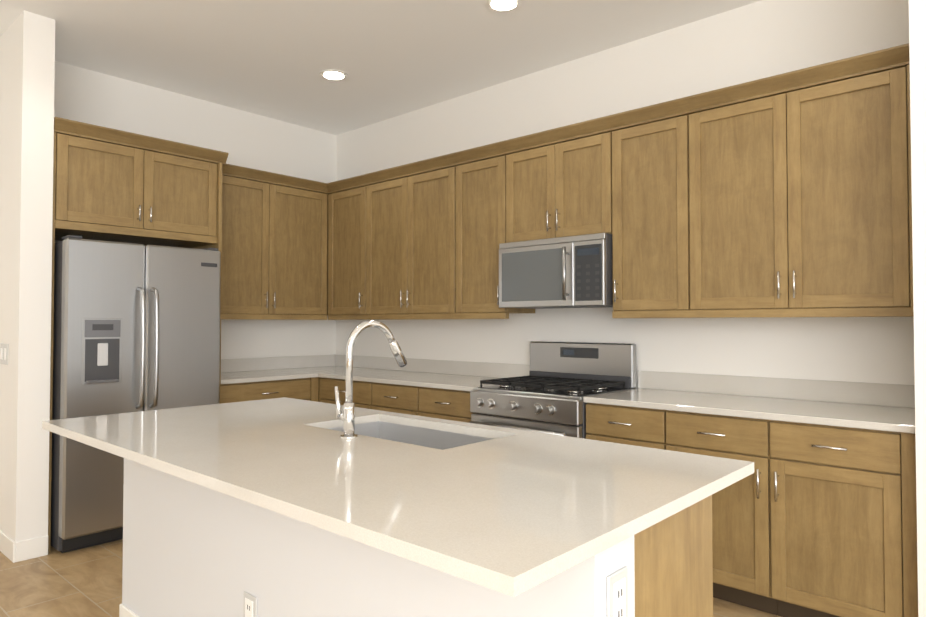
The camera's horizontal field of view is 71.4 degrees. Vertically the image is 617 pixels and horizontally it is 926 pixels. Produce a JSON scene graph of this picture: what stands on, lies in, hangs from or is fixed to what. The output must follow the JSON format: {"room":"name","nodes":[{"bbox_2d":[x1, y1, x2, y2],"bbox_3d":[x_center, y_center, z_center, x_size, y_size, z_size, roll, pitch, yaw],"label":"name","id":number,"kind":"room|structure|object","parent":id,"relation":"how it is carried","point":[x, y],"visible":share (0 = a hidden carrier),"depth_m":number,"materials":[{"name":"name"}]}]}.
{"room":"kitchen","nodes":[
{"label":"kitchen","id":0,"kind":"room"},
{"bbox_2d":[0,10,54,541],"bbox_3d":[-2.642,-0.132,3.838,0.660,3.050,0.155,-1,-2,42],"label":"wall","id":1,"kind":"structure","parent":0,"point":[27,59],"depth_m":3.63,"materials":[{"name":"white paint"}]},
{"bbox_2d":[0,343,8,364],"bbox_3d":[-2.657,0.263,3.732,0.157,0.120,0.010,-1,-2,42],"label":"switch plate","id":2,"kind":"object","parent":1,"relation":"attached to","point":[4,349],"visible":1,"depth_m":3.67,"materials":[{"name":"grey plastic"}]},
{"bbox_2d":[0,530,47,562],"bbox_3d":[-2.642,1.338,3.796,0.672,0.110,0.167,-1,-2,42],"label":"baseboard","id":3,"kind":"structure","parent":1,"relation":"attached to","point":[18,551],"depth_m":3.58,"materials":[{"name":"white wood"}]},
{"bbox_2d":[54,61,336,358],"bbox_3d":[-3.774,-0.146,3.186,0.150,3.050,7.600,-1,-2,42],"label":"wall","id":4,"kind":"structure","parent":0,"point":[247,139],"depth_m":5.20,"materials":[{"name":"white paint"}]},
{"bbox_2d":[52,117,219,248],"bbox_3d":[-2.258,-0.768,4.300,0.628,0.633,0.980,-1,-2,42],"label":"upper cabinet","id":5,"kind":"object","parent":4,"relation":"attached to","point":[109,184],"depth_m":4.05,"materials":[{"name":"brown wood"}]},
{"bbox_2d":[200,159,323,318],"bbox_3d":[-1.623,-0.508,5.173,0.396,1.114,1.131,-1,-2,42],"label":"upper cabinet","id":6,"kind":"object","parent":4,"relation":"attached to","point":[271,248],"depth_m":5.08,"materials":[{"name":"brown wood"}]},
{"bbox_2d":[0,0,760,134],"bbox_3d":[-0.900,-1.777,0.735,7.750,0.100,7.750,-1,-2,42],"label":"ceiling","id":7,"kind":"structure","parent":0,"point":[273,59],"depth_m":4.02,"materials":[{"name":"white paint"}]},
{"bbox_2d":[319,69,347,80],"bbox_3d":[-0.908,-1.637,4.527,0.195,0.009,0.195,0,-1,-3],"label":"recessed light","id":8,"kind":"object","parent":7,"relation":"in","point":[329,74],"depth_m":4.52,"materials":[{"name":"white"}]},
{"bbox_2d":[486,0,521,12],"bbox_3d":[0.222,-1.660,3.510,0.195,0.009,0.195,0,-1,-3],"label":"recessed light","id":9,"kind":"object","parent":7,"relation":"in","point":[502,6],"depth_m":3.52,"materials":[{"name":"white"}]},
{"bbox_2d":[0,539,780,616],"bbox_3d":[-0.900,1.352,0.664,7.750,0.060,7.750,-1,-2,42],"label":"floor","id":10,"kind":"structure","parent":0,"point":[83,582],"depth_m":3.20,"materials":[{"name":"tile"}]},
{"bbox_2d":[50,235,220,552],"bbox_3d":[-2.168,0.499,4.161,0.852,1.803,0.916,-1,-2,42],"label":"refrigerator","id":11,"kind":"object","parent":10,"relation":"on","point":[136,327],"visible":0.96,"depth_m":3.79,"materials":[{"name":"stainless steel"},{"name":"plastic"}]},
{"bbox_2d":[220,377,319,403],"bbox_3d":[-1.639,0.977,4.949,0.628,0.884,0.820,-1,-2,42],"label":"base cabinet","id":12,"kind":"object","parent":10,"relation":"on","point":[308,389],"depth_m":4.75,"materials":[{"name":"brown wood"}]},
{"bbox_2d":[221,357,316,383],"bbox_3d":[-1.645,0.467,4.939,0.646,0.134,0.780,-1,-2,42],"label":"countertop","id":13,"kind":"structure","parent":12,"relation":"on","point":[245,370],"depth_m":5.21,"materials":[{"name":"stone"}]},
{"bbox_2d":[320,377,323,402],"bbox_3d":[-1.129,0.988,5.466,0.693,0.884,0.628,-1,-2,42],"label":"base cabinet","id":14,"kind":"object","parent":10,"relation":"on","point":[321,379],"depth_m":5.03,"materials":[{"name":"brown wood"}]},
{"bbox_2d":[285,354,529,391],"bbox_3d":[-0.561,0.467,4.939,2.257,0.134,0.670,-1,-2,42],"label":"countertop","id":15,"kind":"structure","parent":14,"relation":"on","point":[440,374],"depth_m":4.87,"materials":[{"name":"stone"}]},
{"bbox_2d":[324,378,375,409],"bbox_3d":[-0.658,0.979,5.042,0.698,0.884,0.628,-1,-2,42],"label":"base cabinet","id":16,"kind":"object","parent":10,"relation":"on","point":[364,393],"depth_m":4.75,"materials":[{"name":"brown wood"}]},
{"bbox_2d":[119,461,712,616],"bbox_3d":[-0.348,0.916,2.280,2.323,0.884,0.780,-1,-2,42],"label":"kitchen island","id":17,"kind":"object","parent":10,"relation":"on","point":[189,550],"depth_m":1.85,"materials":[{"name":"paint"}]},
{"bbox_2d":[243,591,256,616],"bbox_3d":[-0.682,0.976,2.064,0.078,0.120,0.010,-1,-2,42],"label":"outlet","id":18,"kind":"object","parent":17,"relation":"attached to","point":[250,606],"visible":1,"depth_m":2.06,"materials":[{"name":"white plastic"}]},
{"bbox_2d":[42,397,753,600],"bbox_3d":[-0.432,0.457,2.202,2.376,0.030,1.112,-1,-2,42],"label":"island countertop","id":19,"kind":"structure","parent":17,"relation":"on","point":[503,511],"depth_m":1.65,"materials":[{"name":"white stone"}]},
{"bbox_2d":[334,320,406,438],"bbox_3d":[-0.328,0.243,2.314,0.104,0.403,0.294,-1,-2,42],"label":"faucet","id":20,"kind":"object","parent":19,"relation":"on","point":[347,416],"visible":1,"depth_m":2.21,"materials":[{"name":"silver metal"}]},
{"bbox_2d":[607,566,627,616],"bbox_3d":[0.312,0.591,1.294,0.010,0.124,0.078,-1,-2,42],"label":"outlet","id":21,"kind":"object","parent":17,"relation":"attached to","point":[617,593],"visible":1,"depth_m":1.29,"materials":[{"name":"white plastic"}]},
{"bbox_2d":[376,383,471,422],"bbox_3d":[-0.101,0.967,4.541,1.054,0.884,0.628,-1,-2,42],"label":"base cabinet","id":22,"kind":"object","parent":10,"relation":"on","point":[454,405],"depth_m":4.26,"materials":[{"name":"brown wood"}]},
{"bbox_2d":[469,341,636,438],"bbox_3d":[0.527,0.803,3.880,0.762,1.182,0.730,-1,-2,42],"label":"range","id":23,"kind":"object","parent":10,"relation":"on","point":[554,387],"visible":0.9,"depth_m":3.84,"materials":[{"name":"grey metal"}]},
{"bbox_2d":[586,403,679,451],"bbox_3d":[1.053,0.944,3.502,0.511,0.884,0.628,-1,-2,42],"label":"base cabinet","id":24,"kind":"object","parent":10,"relation":"on","point":[644,427],"depth_m":3.26,"materials":[{"name":"brown wood"}]},
{"bbox_2d":[680,412,917,616],"bbox_3d":[1.552,0.934,3.053,1.084,0.884,0.628,-1,-2,42],"label":"base cabinet","id":25,"kind":"object","parent":10,"relation":"on","point":[812,520],"depth_m":2.71,"materials":[{"name":"brown wood"}]},
{"bbox_2d":[583,371,914,433],"bbox_3d":[1.402,0.428,3.188,1.470,0.134,0.646,-1,-2,42],"label":"countertop","id":26,"kind":"structure","parent":25,"relation":"on","point":[878,406],"depth_m":3.18,"materials":[{"name":"stone"}]},
{"bbox_2d":[336,0,914,387],"bbox_3d":[1.642,-0.139,3.522,7.750,3.050,0.150,-1,-2,42],"label":"wall","id":27,"kind":"structure","parent":0,"point":[761,39],"depth_m":3.83,"materials":[{"name":"white paint"}]},
{"bbox_2d":[316,315,331,318],"bbox_3d":[-1.140,-0.495,5.709,0.396,1.114,0.333,-1,-2,42],"label":"upper cabinet","id":28,"kind":"object","parent":27,"relation":"attached to","point":[317,316],"depth_m":5.45,"materials":[{"name":"brown wood"}]},
{"bbox_2d":[324,173,379,318],"bbox_3d":[-0.856,-0.502,5.409,0.575,1.114,0.398,-1,-2,42],"label":"upper cabinet","id":29,"kind":"object","parent":27,"relation":"attached to","point":[347,202],"depth_m":5.31,"materials":[{"name":"brown wood"}]},
{"bbox_2d":[372,151,459,314],"bbox_3d":[-0.306,-0.512,4.958,1.098,1.114,0.333,-1,-2,42],"label":"upper cabinet","id":30,"kind":"object","parent":27,"relation":"attached to","point":[416,206],"depth_m":4.77,"materials":[{"name":"brown wood"}]},
{"bbox_2d":[460,139,534,314],"bbox_3d":[0.221,-0.523,4.483,0.575,1.114,0.333,-1,-2,42],"label":"upper cabinet","id":31,"kind":"object","parent":27,"relation":"attached to","point":[486,171],"depth_m":4.34,"materials":[{"name":"brown wood"}]},
{"bbox_2d":[512,115,611,241],"bbox_3d":[0.675,-0.756,4.079,0.769,0.666,0.333,-1,-2,42],"label":"upper cabinet","id":32,"kind":"object","parent":27,"relation":"attached to","point":[562,176],"depth_m":3.92,"materials":[{"name":"brown wood"}]},
{"bbox_2d":[499,233,612,308],"bbox_3d":[0.631,-0.214,4.018,0.761,0.413,0.466,-1,-2,42],"label":"microwave","id":33,"kind":"object","parent":32,"relation":"attached to","point":[568,272],"visible":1,"depth_m":3.84,"materials":[{"name":"grey metal"}]},
{"bbox_2d":[612,94,707,314],"bbox_3d":[1.130,-0.542,3.665,0.578,1.114,0.333,-1,-2,42],"label":"upper cabinet","id":34,"kind":"object","parent":27,"relation":"attached to","point":[658,188],"depth_m":3.51,"materials":[{"name":"brown wood"}]},
{"bbox_2d":[700,43,913,314],"bbox_3d":[1.652,-0.552,3.195,1.082,1.114,0.333,-1,-2,42],"label":"upper cabinet","id":35,"kind":"object","parent":27,"relation":"attached to","point":[784,195],"depth_m":3.00,"materials":[{"name":"brown wood"}]},
{"bbox_2d":[909,0,925,616],"bbox_3d":[1.980,-0.159,2.619,0.160,3.050,0.740,-1,-2,42],"label":"wall","id":36,"kind":"structure","parent":0,"point":[917,32],"depth_m":2.38,"materials":[{"name":"white paint"}]}
]}

